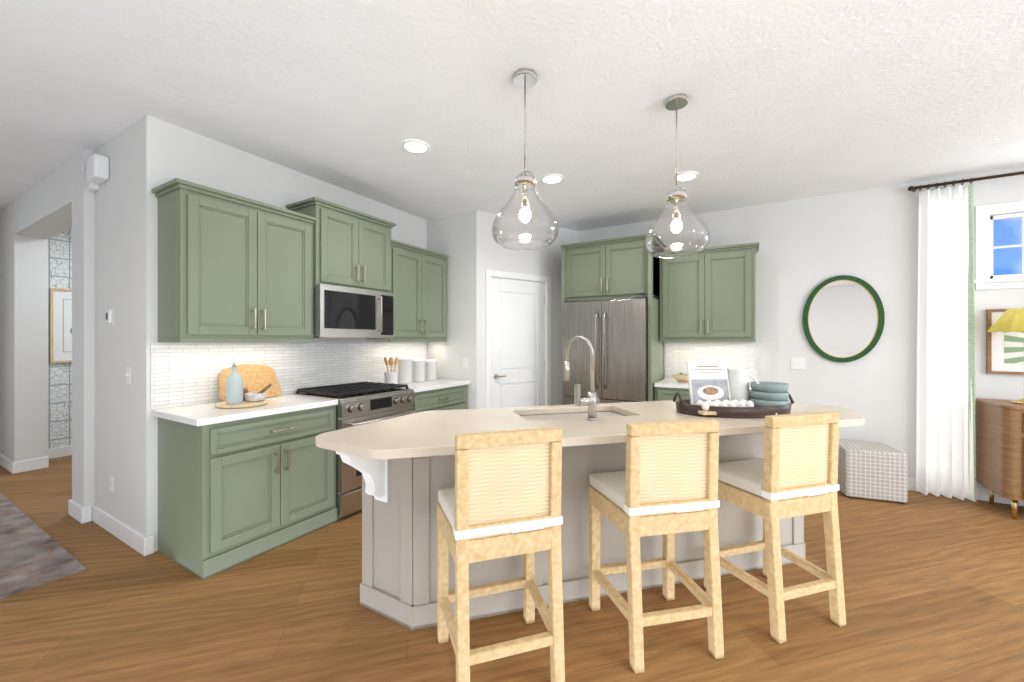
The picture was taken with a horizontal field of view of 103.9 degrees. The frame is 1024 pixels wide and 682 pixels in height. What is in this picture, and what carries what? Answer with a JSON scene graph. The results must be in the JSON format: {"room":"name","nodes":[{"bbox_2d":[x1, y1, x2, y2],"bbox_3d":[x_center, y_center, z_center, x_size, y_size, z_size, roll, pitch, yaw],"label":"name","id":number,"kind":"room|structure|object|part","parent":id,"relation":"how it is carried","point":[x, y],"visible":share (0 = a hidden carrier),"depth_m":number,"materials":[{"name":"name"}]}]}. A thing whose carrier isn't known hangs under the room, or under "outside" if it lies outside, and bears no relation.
{"room":"kitchen","nodes":[
{"label":"kitchen","id":0,"kind":"room"},
{"bbox_2d":[0,149,93,506],"bbox_3d":[-4.998,-0.040,4.178,4.350,2.780,0.230,0,0,30],"label":"wall","id":1,"kind":"structure","parent":0,"point":[37,216],"depth_m":4.10,"materials":[{"name":"paint"}]},
{"bbox_2d":[0,453,12,472],"bbox_3d":[-6.009,1.292,4.629,2.150,0.115,0.016,0,0,30],"label":"baseboard","id":2,"kind":"structure","parent":1,"relation":"attached to","point":[5,462],"depth_m":4.22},
{"bbox_2d":[12,457,48,473],"bbox_3d":[-5.016,1.292,4.180,0.016,0.115,0.246,0,0,30],"label":"baseboard","id":3,"kind":"structure","parent":1,"relation":"attached to","point":[29,465],"depth_m":4.17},
{"bbox_2d":[69,500,83,522],"bbox_3d":[-3.309,1.292,3.045,0.290,0.115,0.016,0,0,30],"label":"baseboard","id":4,"kind":"structure","parent":1,"relation":"attached to","point":[74,510],"depth_m":3.03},
{"bbox_2d":[81,506,91,523],"bbox_3d":[-3.167,1.292,2.985,0.016,0.115,0.056,0,0,30],"label":"baseboard","id":5,"kind":"structure","parent":1,"relation":"attached to","point":[86,514],"depth_m":2.98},
{"bbox_2d":[48,228,71,448],"bbox_3d":[-4.909,-0.040,5.367,0.100,2.780,1.910,0,0,30],"label":"wall","id":6,"kind":"structure","parent":0,"point":[60,374],"depth_m":4.66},
{"bbox_2d":[48,445,71,458],"bbox_3d":[-4.884,1.292,5.295,0.016,0.115,1.810,0,0,30],"label":"baseboard","id":7,"kind":"structure","parent":6,"relation":"attached to","point":[59,452],"depth_m":4.66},
{"bbox_2d":[50,288,71,362],"bbox_3d":[-5.120,-0.180,4.879,0.027,0.860,0.665,0,0,30],"label":"art","id":8,"kind":"object","parent":6,"relation":"attached to","point":[60,325],"visible":0.23,"depth_m":4.66,"materials":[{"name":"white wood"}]},
{"bbox_2d":[94,120,139,532],"bbox_3d":[-2.748,-0.040,2.848,0.878,2.780,0.100,0,0,30],"label":"wall","id":9,"kind":"structure","parent":0,"point":[117,289],"depth_m":2.78,"materials":[{"name":"paint"}]},
{"bbox_2d":[85,171,98,191],"bbox_3d":[-3.113,-1.192,2.974,0.110,0.145,0.052,0,0,30],"label":"door chime","id":10,"kind":"object","parent":9,"relation":"attached to","point":[91,186],"visible":0.44,"depth_m":2.96,"materials":[{"name":"white plastic"}]},
{"bbox_2d":[87,154,108,183],"bbox_3d":[-2.961,-1.230,2.868,0.170,0.160,0.080,0,0,30],"label":"sensor","id":11,"kind":"object","parent":9,"relation":"attached to","point":[97,168],"visible":1,"depth_m":2.83,"materials":[{"name":"white plastic"}]},
{"bbox_2d":[105,308,113,325],"bbox_3d":[-2.847,-0.170,2.834,0.120,0.130,0.023,0,0,30],"label":"thermostat","id":12,"kind":"object","parent":9,"relation":"attached to","point":[109,316],"visible":0.98,"depth_m":2.82,"materials":[{"name":"white plastic"}]},
{"bbox_2d":[110,474,113,492],"bbox_3d":[-2.826,1.005,2.831,0.072,0.118,0.008,0,0,30],"label":"outlet","id":13,"kind":"object","parent":9,"relation":"attached to","point":[111,483],"visible":0.96,"depth_m":2.82,"materials":[{"name":"white plastic"}]},
{"bbox_2d":[92,505,146,555],"bbox_3d":[-2.720,1.292,2.764,0.978,0.115,0.016,0,0,30],"label":"baseboard","id":14,"kind":"structure","parent":9,"relation":"attached to","point":[126,534],"depth_m":2.71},
{"bbox_2d":[126,366,130,384],"bbox_3d":[-2.561,0.230,2.671,0.072,0.118,0.016,0,0,30],"label":"light switch","id":15,"kind":"object","parent":9,"relation":"attached to","point":[128,375],"visible":0.98,"depth_m":2.67,"materials":[{"name":"white plastic"}]},
{"bbox_2d":[140,115,426,551],"bbox_3d":[-1.355,-0.040,4.255,0.100,2.780,3.937,0,0,30],"label":"wall","id":16,"kind":"structure","parent":0,"point":[168,151],"depth_m":2.69,"materials":[{"name":"paint"}]},
{"bbox_2d":[147,535,153,554],"bbox_3d":[-2.292,1.292,2.543,0.016,0.115,0.034,0,0,30],"label":"baseboard","id":17,"kind":"structure","parent":16,"relation":"attached to","point":[150,544],"depth_m":2.54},
{"bbox_2d":[155,182,314,341],"bbox_3d":[-1.909,-0.481,2.860,0.348,0.922,0.860,0,0,30],"label":"upper cabinet","id":18,"kind":"object","parent":16,"relation":"attached to","point":[244,280],"depth_m":2.64,"materials":[{"name":"green wood"}]},
{"bbox_2d":[151,341,426,409],"bbox_3d":[-1.651,0.228,3.638,0.009,0.435,2.535,0,0,30],"label":"backsplash","id":19,"kind":"structure","parent":16,"relation":"attached to","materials":[{"name":"tile"}]},
{"bbox_2d":[287,198,370,289],"bbox_3d":[-1.550,-0.772,3.416,0.405,0.642,0.463,0,0,30],"label":"upper cabinet","id":20,"kind":"object","parent":16,"relation":"attached to","point":[342,234],"depth_m":3.31,"materials":[{"name":"green wood"}]},
{"bbox_2d":[315,286,394,337],"bbox_3d":[-1.472,-0.243,3.548,0.403,0.411,0.760,0,0,30],"label":"microwave","id":21,"kind":"object","parent":16,"relation":"attached to","point":[340,312],"depth_m":3.37,"materials":[{"name":"silver metal"}]},
{"bbox_2d":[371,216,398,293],"bbox_3d":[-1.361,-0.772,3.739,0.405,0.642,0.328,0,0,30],"label":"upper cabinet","id":22,"kind":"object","parent":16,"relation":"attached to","point":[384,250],"depth_m":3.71,"materials":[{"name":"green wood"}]},
{"bbox_2d":[366,242,447,341],"bbox_3d":[-1.087,-0.481,4.261,0.348,0.922,0.850,0,0,30],"label":"upper cabinet","id":23,"kind":"object","parent":16,"relation":"attached to","point":[421,300],"depth_m":4.15,"materials":[{"name":"green wood"}]},
{"bbox_2d":[427,210,475,408],"bbox_3d":[-0.674,-0.040,4.604,0.722,2.780,0.100,0,0,30],"label":"wall","id":24,"kind":"structure","parent":0,"point":[453,237],"depth_m":4.50,"materials":[{"name":"paint"}]},
{"bbox_2d":[463,358,467,368],"bbox_3d":[-0.521,0.250,4.447,0.072,0.115,0.016,0,0,30],"label":"light switch","id":25,"kind":"object","parent":24,"relation":"attached to","point":[465,363],"visible":1,"depth_m":4.45,"materials":[{"name":"white plastic"}]},
{"bbox_2d":[0,455,1023,681],"bbox_3d":[-1.183,1.400,1.540,13.800,0.100,8.860,0,0,30],"label":"floor","id":26,"kind":"structure","parent":0,"point":[933,588],"depth_m":1.94,"materials":[{"name":"brown wood"}]},
{"bbox_2d":[0,493,86,599],"bbox_3d":[-4.290,1.345,2.036,2.740,0.008,2.370,0,0,30],"label":"rug","id":27,"kind":"object","parent":26,"relation":"on","point":[33,555],"visible":1,"depth_m":2.50,"materials":[{"name":"grey fabric"}]},
{"bbox_2d":[158,398,342,579],"bbox_3d":[-1.773,0.902,2.782,0.662,0.895,0.864,0,0,30],"label":"base cabinet","id":28,"kind":"object","parent":26,"relation":"on","point":[233,490],"depth_m":2.49,"materials":[{"name":"green wood"}]},
{"bbox_2d":[151,394,338,425],"bbox_3d":[-1.795,0.455,2.771,0.634,0.039,0.892,0,0,30],"label":"countertop","id":29,"kind":"structure","parent":28,"relation":"on","point":[189,415],"depth_m":2.55,"materials":[{"name":"white stone"}]},
{"bbox_2d":[215,399,267,408],"bbox_3d":[-1.826,0.422,2.718,0.300,0.025,0.300,0,0,30],"label":"decor","id":30,"kind":"object","parent":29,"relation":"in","point":[244,404],"visible":0.65,"depth_m":2.61,"materials":[{"name":"brown wood"}]},
{"bbox_2d":[226,367,242,403],"bbox_3d":[-1.816,0.289,2.625,0.094,0.240,0.094,0,0,30],"label":"decor","id":31,"kind":"object","parent":30,"relation":"on","point":[234,387],"visible":1,"depth_m":2.59,"materials":[{"name":"blue ceramic"}]},
{"bbox_2d":[243,388,247,400],"bbox_3d":[-1.874,0.366,2.754,0.106,0.085,0.045,0,0,-30],"label":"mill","id":32,"kind":"object","parent":30,"relation":"on","point":[245,390],"depth_m":2.76,"materials":[{"name":"brown wood"}]},
{"bbox_2d":[245,392,265,401],"bbox_3d":[-1.751,0.382,2.737,0.124,0.055,0.124,0,0,30],"label":"mortar","id":33,"kind":"object","parent":30,"relation":"on","point":[252,397],"visible":0.98,"depth_m":2.69,"materials":[{"name":"grey stone"}]},
{"bbox_2d":[257,383,271,393],"bbox_3d":[-1.712,0.342,2.758,0.113,0.101,0.024,0,0,-18],"label":"pestle","id":34,"kind":"object","parent":30,"relation":"on","point":[263,390],"depth_m":2.76,"materials":[{"name":"brown wood"}]},
{"bbox_2d":[219,364,280,400],"bbox_3d":[-1.954,0.302,2.999,0.082,0.263,0.426,0,0,30],"label":"decor","id":35,"kind":"object","parent":29,"relation":"on","point":[257,378],"visible":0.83,"depth_m":3.02,"materials":[{"name":"brown wood"}]},
{"bbox_2d":[299,386,410,397],"bbox_3d":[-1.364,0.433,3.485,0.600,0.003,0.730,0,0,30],"label":"cooktop","id":36,"kind":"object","parent":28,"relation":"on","point":[340,391],"depth_m":3.28,"materials":[{"name":"black metal"}]},
{"bbox_2d":[343,390,418,517],"bbox_3d":[-1.362,0.902,3.483,0.662,0.895,0.761,0,0,30],"label":"range","id":37,"kind":"object","parent":26,"relation":"on","point":[370,408],"depth_m":3.15,"materials":[{"name":"silver metal"}]},
{"bbox_2d":[419,382,469,411],"bbox_3d":[-0.953,0.902,4.180,0.662,0.895,0.855,0,0,30],"label":"base cabinet","id":38,"kind":"object","parent":26,"relation":"on","point":[453,396],"depth_m":4.06,"materials":[{"name":"green wood"}]},
{"bbox_2d":[371,379,466,389],"bbox_3d":[-0.957,0.455,4.199,0.634,0.039,0.867,0,0,30],"label":"countertop","id":39,"kind":"structure","parent":38,"relation":"on","point":[438,382],"depth_m":4.02,"materials":[{"name":"white stone"}]},
{"bbox_2d":[384,371,397,383],"bbox_3d":[-1.188,0.370,3.943,0.136,0.130,0.136,0,0,30],"label":"crock","id":40,"kind":"object","parent":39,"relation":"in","point":[390,377],"visible":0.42,"depth_m":3.89,"materials":[{"name":"white ceramic"}]},
{"bbox_2d":[384,357,397,371],"bbox_3d":[-1.188,0.286,3.943,0.138,0.260,0.139,0,0,30],"label":"spoons","id":41,"kind":"object","parent":40,"relation":"in","point":[391,361],"visible":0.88,"depth_m":3.90,"materials":[{"name":"brown wood"}]},
{"bbox_2d":[398,357,413,383],"bbox_3d":[-1.106,0.302,4.162,0.149,0.265,0.149,0,0,-15],"label":"canister","id":42,"kind":"object","parent":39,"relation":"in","point":[410,369],"depth_m":4.10,"materials":[{"name":"white ceramic"}]},
{"bbox_2d":[414,358,426,381],"bbox_3d":[-1.010,0.312,4.325,0.149,0.245,0.149,0,0,-15],"label":"canister","id":43,"kind":"object","parent":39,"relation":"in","point":[420,364],"depth_m":4.26,"materials":[{"name":"white ceramic"}]},
{"bbox_2d":[427,359,436,379],"bbox_3d":[-0.916,0.323,4.485,0.149,0.225,0.149,0,0,-15],"label":"canister","id":44,"kind":"object","parent":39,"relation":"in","point":[431,364],"depth_m":4.42,"materials":[{"name":"white ceramic"}]},
{"bbox_2d":[437,427,564,681],"bbox_3d":[-0.057,0.848,1.692,0.463,1.005,0.439,0,0,-18],"label":"stool","id":45,"kind":"object","parent":26,"relation":"on","point":[501,498],"visible":1,"depth_m":1.54,"materials":[{"name":"wood"}]},
{"bbox_2d":[336,452,805,630],"bbox_3d":[0.544,0.912,2.316,2.022,0.875,2.240,0,0,30],"label":"kitchen island","id":46,"kind":"object","parent":26,"relation":"on","point":[399,582],"depth_m":1.98,"materials":[{"name":"grey wood"}]},
{"bbox_2d":[315,388,864,555],"bbox_3d":[0.644,0.456,2.244,2.316,0.039,2.316,0,0,30],"label":"island countertop","id":47,"kind":"structure","parent":46,"relation":"on","point":[594,434],"depth_m":2.13,"materials":[{"name":"beige stone"}]},
{"bbox_2d":[563,336,599,420],"bbox_3d":[0.361,0.203,2.238,0.228,0.466,0.213,0,0,30],"label":"faucet","id":48,"kind":"object","parent":47,"relation":"on","point":[592,400],"depth_m":2.21,"materials":[{"name":"silver metal"}]},
{"bbox_2d":[673,392,793,417],"bbox_3d":[1.345,0.372,2.448,0.644,0.125,0.488,0,0,30],"label":"tray","id":49,"kind":"object","parent":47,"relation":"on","point":[684,406],"visible":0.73,"depth_m":2.28,"materials":[{"name":"brown wood"}]},
{"bbox_2d":[698,410,716,414],"bbox_3d":[1.248,0.411,2.350,0.340,0.020,0.110,0,0,-8],"label":"tassel","id":50,"kind":"object","parent":49,"relation":"on","point":[707,412],"visible":0.23,"depth_m":2.28,"materials":[{"name":"brown wood"}]},
{"bbox_2d":[696,399,753,410],"bbox_3d":[1.248,0.376,2.350,0.322,0.055,0.094,0,0,-8],"label":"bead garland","id":51,"kind":"object","parent":49,"relation":"on","point":[724,403],"visible":0.69,"depth_m":2.32},
{"bbox_2d":[727,367,758,401],"bbox_3d":[1.451,0.296,2.522,0.185,0.250,0.131,0,0,30],"label":"pitcher","id":52,"kind":"object","parent":49,"relation":"on","point":[738,378],"visible":0.56,"depth_m":2.48,"materials":[{"name":"white ceramic"}]},
{"bbox_2d":[750,381,788,406],"bbox_3d":[1.560,0.339,2.434,0.199,0.166,0.199,0,0,30],"label":"bowls","id":53,"kind":"object","parent":49,"relation":"on","point":[765,394],"visible":0.79,"depth_m":2.36,"materials":[{"name":"teal ceramic"}]},
{"bbox_2d":[561,297,659,404],"bbox_3d":[1.130,0.464,4.622,0.952,1.770,0.765,0,0,30],"label":"fridge","id":54,"kind":"object","parent":26,"relation":"on","point":[630,305],"depth_m":4.23,"materials":[{"name":"silver metal"}]},
{"bbox_2d":[588,419,723,673],"bbox_3d":[0.657,0.848,1.878,0.463,1.005,0.439,0,0,-12],"label":"stool","id":55,"kind":"object","parent":26,"relation":"on","point":[665,484],"visible":1,"depth_m":1.72,"materials":[{"name":"wood"}]},
{"bbox_2d":[652,385,750,400],"bbox_3d":[2.018,0.912,4.190,0.900,0.874,0.628,0,0,30],"label":"base cabinet","id":56,"kind":"object","parent":26,"relation":"on","point":[659,392],"depth_m":4.09,"materials":[{"name":"green wood"}]},
{"bbox_2d":[652,377,753,388],"bbox_3d":[2.029,0.455,4.179,0.930,0.039,0.634,0,0,30],"label":"countertop","id":57,"kind":"structure","parent":56,"relation":"on","point":[672,381],"depth_m":4.15,"materials":[{"name":"white stone"}]},
{"bbox_2d":[671,374,687,381],"bbox_3d":[1.908,0.398,4.240,0.416,0.075,0.206,0,0,30],"label":"decor","id":58,"kind":"object","parent":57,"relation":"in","point":[681,378],"visible":0.44,"depth_m":4.23,"materials":[{"name":"brown wood"}]},
{"bbox_2d":[704,411,845,643],"bbox_3d":[1.326,0.848,2.052,0.463,1.005,0.439,0,0,-17],"label":"stool","id":59,"kind":"object","parent":26,"relation":"on","point":[793,472],"visible":0.85,"depth_m":1.90,"materials":[{"name":"wood"}]},
{"bbox_2d":[837,440,907,503],"bbox_3d":[3.134,1.140,3.564,0.420,0.420,0.420,0,0,20],"label":"ottoman","id":60,"kind":"object","parent":26,"relation":"on","point":[873,470],"visible":0.79,"depth_m":3.38,"materials":[{"name":"fabric"}]},
{"bbox_2d":[976,398,1023,519],"bbox_3d":[4.541,0.917,2.775,1.699,0.865,0.482,0,0,30],"label":"credenza","id":61,"kind":"object","parent":26,"relation":"on","point":[1000,447],"visible":0.96,"depth_m":3.08,"materials":[{"name":"brown wood"}]},
{"bbox_2d":[988,306,1023,403],"bbox_3d":[3.979,0.103,3.107,0.385,0.762,0.385,0,0,30],"label":"table lamp","id":62,"kind":"object","parent":61,"relation":"on","point":[1009,320],"visible":1,"depth_m":3.10,"materials":[{"name":"yellow fabric"}]},
{"bbox_3d":[3.979,-0.160,3.107,0.385,0.183,0.385,0,0,30],"label":"lamp shade","id":63,"kind":"part","parent":62,"relation":"part of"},
{"bbox_2d":[0,0,1023,230],"bbox_3d":[-1.183,-1.480,1.540,13.800,0.100,8.860,0,0,30],"label":"ceiling","id":64,"kind":"structure","parent":0,"point":[788,100],"depth_m":2.31,"materials":[{"name":"white paint"}]},
{"bbox_2d":[401,139,428,153],"bbox_3d":[-0.708,-1.423,2.943,0.200,0.011,0.200,0,0,30],"label":"recessed light","id":65,"kind":"object","parent":64,"relation":"in","point":[413,146],"visible":0.94,"depth_m":2.93,"materials":[{"name":"white"}]},
{"bbox_2d":[492,68,558,250],"bbox_3d":[0.071,-0.971,2.164,0.361,0.916,0.361,0,0,30],"label":"pendant light","id":66,"kind":"object","parent":64,"relation":"hanging from","point":[524,78],"visible":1,"depth_m":2.14,"materials":[{"name":"clear glass"}]},
{"bbox_3d":[0.071,-0.677,2.164,0.361,0.327,0.361,0,0,30],"label":"glass","id":67,"kind":"part","parent":66,"relation":"part of","materials":[{"name":"clear glass"}]},
{"bbox_2d":[541,174,562,183],"bbox_3d":[0.353,-1.423,3.526,0.200,0.011,0.200,0,0,30],"label":"recessed light","id":68,"kind":"object","parent":64,"relation":"in","point":[552,178],"visible":0.96,"depth_m":3.50,"materials":[{"name":"white"}]},
{"bbox_2d":[645,94,709,258],"bbox_3d":[0.976,-0.971,2.379,0.361,0.916,0.361,0,0,30],"label":"pendant light","id":69,"kind":"object","parent":64,"relation":"hanging from","point":[676,102],"visible":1,"depth_m":2.36,"materials":[{"name":"clear glass"}]},
{"bbox_3d":[0.976,-0.677,2.379,0.361,0.327,0.361,0,0,30],"label":"glass","id":70,"kind":"part","parent":69,"relation":"part of","materials":[{"name":"clear glass"}]},
{"bbox_2d":[673,171,697,181],"bbox_3d":[1.506,-1.423,3.476,0.200,0.011,0.200,0,0,30],"label":"recessed light","id":71,"kind":"object","parent":64,"relation":"in","point":[686,176],"visible":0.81,"depth_m":3.46,"materials":[{"name":"white"}]},
{"bbox_2d":[476,210,577,408],"bbox_3d":[0.106,-0.040,5.020,1.592,2.780,0.500,0,0,-34],"label":"wall","id":72,"kind":"structure","parent":0,"point":[491,254],"depth_m":4.69,"materials":[{"name":"paint"}]},
{"bbox_2d":[491,277,544,407],"bbox_3d":[0.079,0.313,4.728,0.373,2.058,0.720,0,0,30],"label":"pantry door","id":73,"kind":"structure","parent":72,"relation":"in","point":[517,343],"depth_m":4.71,"materials":[{"name":"white wood"}]},
{"bbox_2d":[486,269,550,407],"bbox_3d":[0.067,0.279,4.741,0.934,2.142,0.116,0,0,-34],"label":"door frame","id":74,"kind":"structure","parent":72,"relation":"attached to","point":[546,280],"depth_m":4.73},
{"bbox_2d":[578,166,1023,486],"bbox_3d":[3.234,-0.040,3.903,8.372,2.780,0.100,0,0,30],"label":"wall","id":75,"kind":"structure","parent":0,"point":[807,246],"depth_m":3.83,"materials":[{"name":"paint"}]},
{"bbox_2d":[560,241,615,300],"bbox_3d":[0.995,-0.786,4.784,0.554,0.612,0.638,0,0,30],"label":"upper cabinet","id":76,"kind":"object","parent":75,"relation":"attached to","point":[586,267],"depth_m":4.51,"materials":[{"name":"green wood"}]},
{"bbox_2d":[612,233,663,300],"bbox_3d":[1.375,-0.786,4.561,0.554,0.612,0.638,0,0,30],"label":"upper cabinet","id":77,"kind":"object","parent":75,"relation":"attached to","point":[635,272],"depth_m":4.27,"materials":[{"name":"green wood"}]},
{"bbox_2d":[656,245,755,340],"bbox_3d":[2.089,-0.481,4.311,0.900,0.922,0.348,0,0,30],"label":"upper cabinet","id":78,"kind":"object","parent":75,"relation":"attached to","point":[709,295],"depth_m":4.14,"materials":[{"name":"green wood"}]},
{"bbox_2d":[664,341,758,382],"bbox_3d":[2.188,0.223,4.450,0.930,0.425,0.009,0,0,30],"label":"backsplash","id":79,"kind":"structure","parent":75,"relation":"attached to","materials":[{"name":"tile"}]},
{"bbox_2d":[791,358,804,369],"bbox_3d":[2.886,0.227,4.046,0.118,0.118,0.006,0,0,30],"label":"light switch","id":80,"kind":"object","parent":75,"relation":"attached to","point":[797,365],"visible":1,"depth_m":4.04,"materials":[{"name":"white plastic"}]},
{"bbox_2d":[802,275,884,361],"bbox_3d":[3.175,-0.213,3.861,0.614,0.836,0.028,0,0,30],"label":"mirror","id":81,"kind":"object","parent":75,"relation":"attached to","point":[843,319],"visible":1,"depth_m":3.85,"materials":[{"name":"green metal"}]},
{"bbox_2d":[908,477,1023,505],"bbox_3d":[4.706,1.292,2.972,4.890,0.115,0.016,0,0,30],"label":"baseboard","id":82,"kind":"structure","parent":75,"relation":"attached to","point":[982,493],"depth_m":3.39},
{"bbox_2d":[908,171,1023,191],"bbox_3d":[5.110,-1.351,2.680,3.637,0.052,0.108,0,0,30],"label":"curtain rod","id":83,"kind":"object","parent":75,"relation":"attached to","point":[928,186],"visible":1,"depth_m":3.40,"materials":[{"name":"brown metal"}]},
{"bbox_2d":[916,184,975,501],"bbox_3d":[3.737,0.011,3.450,0.368,2.653,0.104,0,0,30],"label":"curtain","id":84,"kind":"object","parent":83,"relation":"hanging from","point":[946,431],"visible":1,"depth_m":3.45,"materials":[{"name":"fabric"}]},
{"bbox_2d":[975,201,1023,289],"bbox_3d":[4.520,-0.790,3.099,1.350,0.710,0.105,0,0,30],"label":"window","id":85,"kind":"structure","parent":75,"relation":"in","point":[985,278],"depth_m":3.37,"materials":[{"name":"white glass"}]},
{"bbox_2d":[986,309,1023,374],"bbox_3d":[4.378,0.005,3.155,0.880,0.540,0.031,0,0,30],"label":"wall art","id":86,"kind":"object","parent":75,"relation":"attached to","point":[989,343],"visible":1,"depth_m":3.36,"materials":[{"name":"brown wood"}]},
{"bbox_2d":[992,312,1023,371],"bbox_3d":[4.383,0.005,3.163,0.836,0.496,0.011,0,0,30],"label":"mat","id":87,"kind":"object","parent":86,"relation":"attached to","point":[998,364],"depth_m":3.34,"materials":[{"name":"white paper"}]},
{"bbox_2d":[1004,331,1023,363],"bbox_3d":[4.380,0.005,3.158,0.680,0.360,0.002,0,0,30],"label":"art print","id":88,"kind":"object","parent":87,"relation":"attached to","point":[1013,347],"visible":0.6,"depth_m":3.30},
{"bbox_3d":[1.237,0.349,2.541,0.211,0.159,0.173,0,0,30],"label":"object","id":89,"kind":"object","parent":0,"visible":0},
{"bbox_2d":[686,361,730,404],"bbox_3d":[1.238,0.277,2.522,0.250,0.297,0.083,0,0,-2],"label":"cookbook","id":90,"kind":"object","parent":89,"relation":"on","point":[692,373],"visible":0.46,"depth_m":2.53,"materials":[{"name":"white paper"}]},
{"bbox_2d":[694,366,721,372],"bbox_3d":[1.238,0.179,2.530,0.180,0.041,0.012,0,0,-3],"label":"text","id":91,"kind":"object","parent":90,"relation":"attached to","point":[697,366],"depth_m":2.53},
{"bbox_2d":[691,379,729,403],"bbox_3d":[1.238,0.316,2.502,0.230,0.152,0.033,0,0,-2],"label":"photo","id":92,"kind":"object","parent":90,"relation":"attached to","point":[698,384],"visible":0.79,"depth_m":2.51}
]}

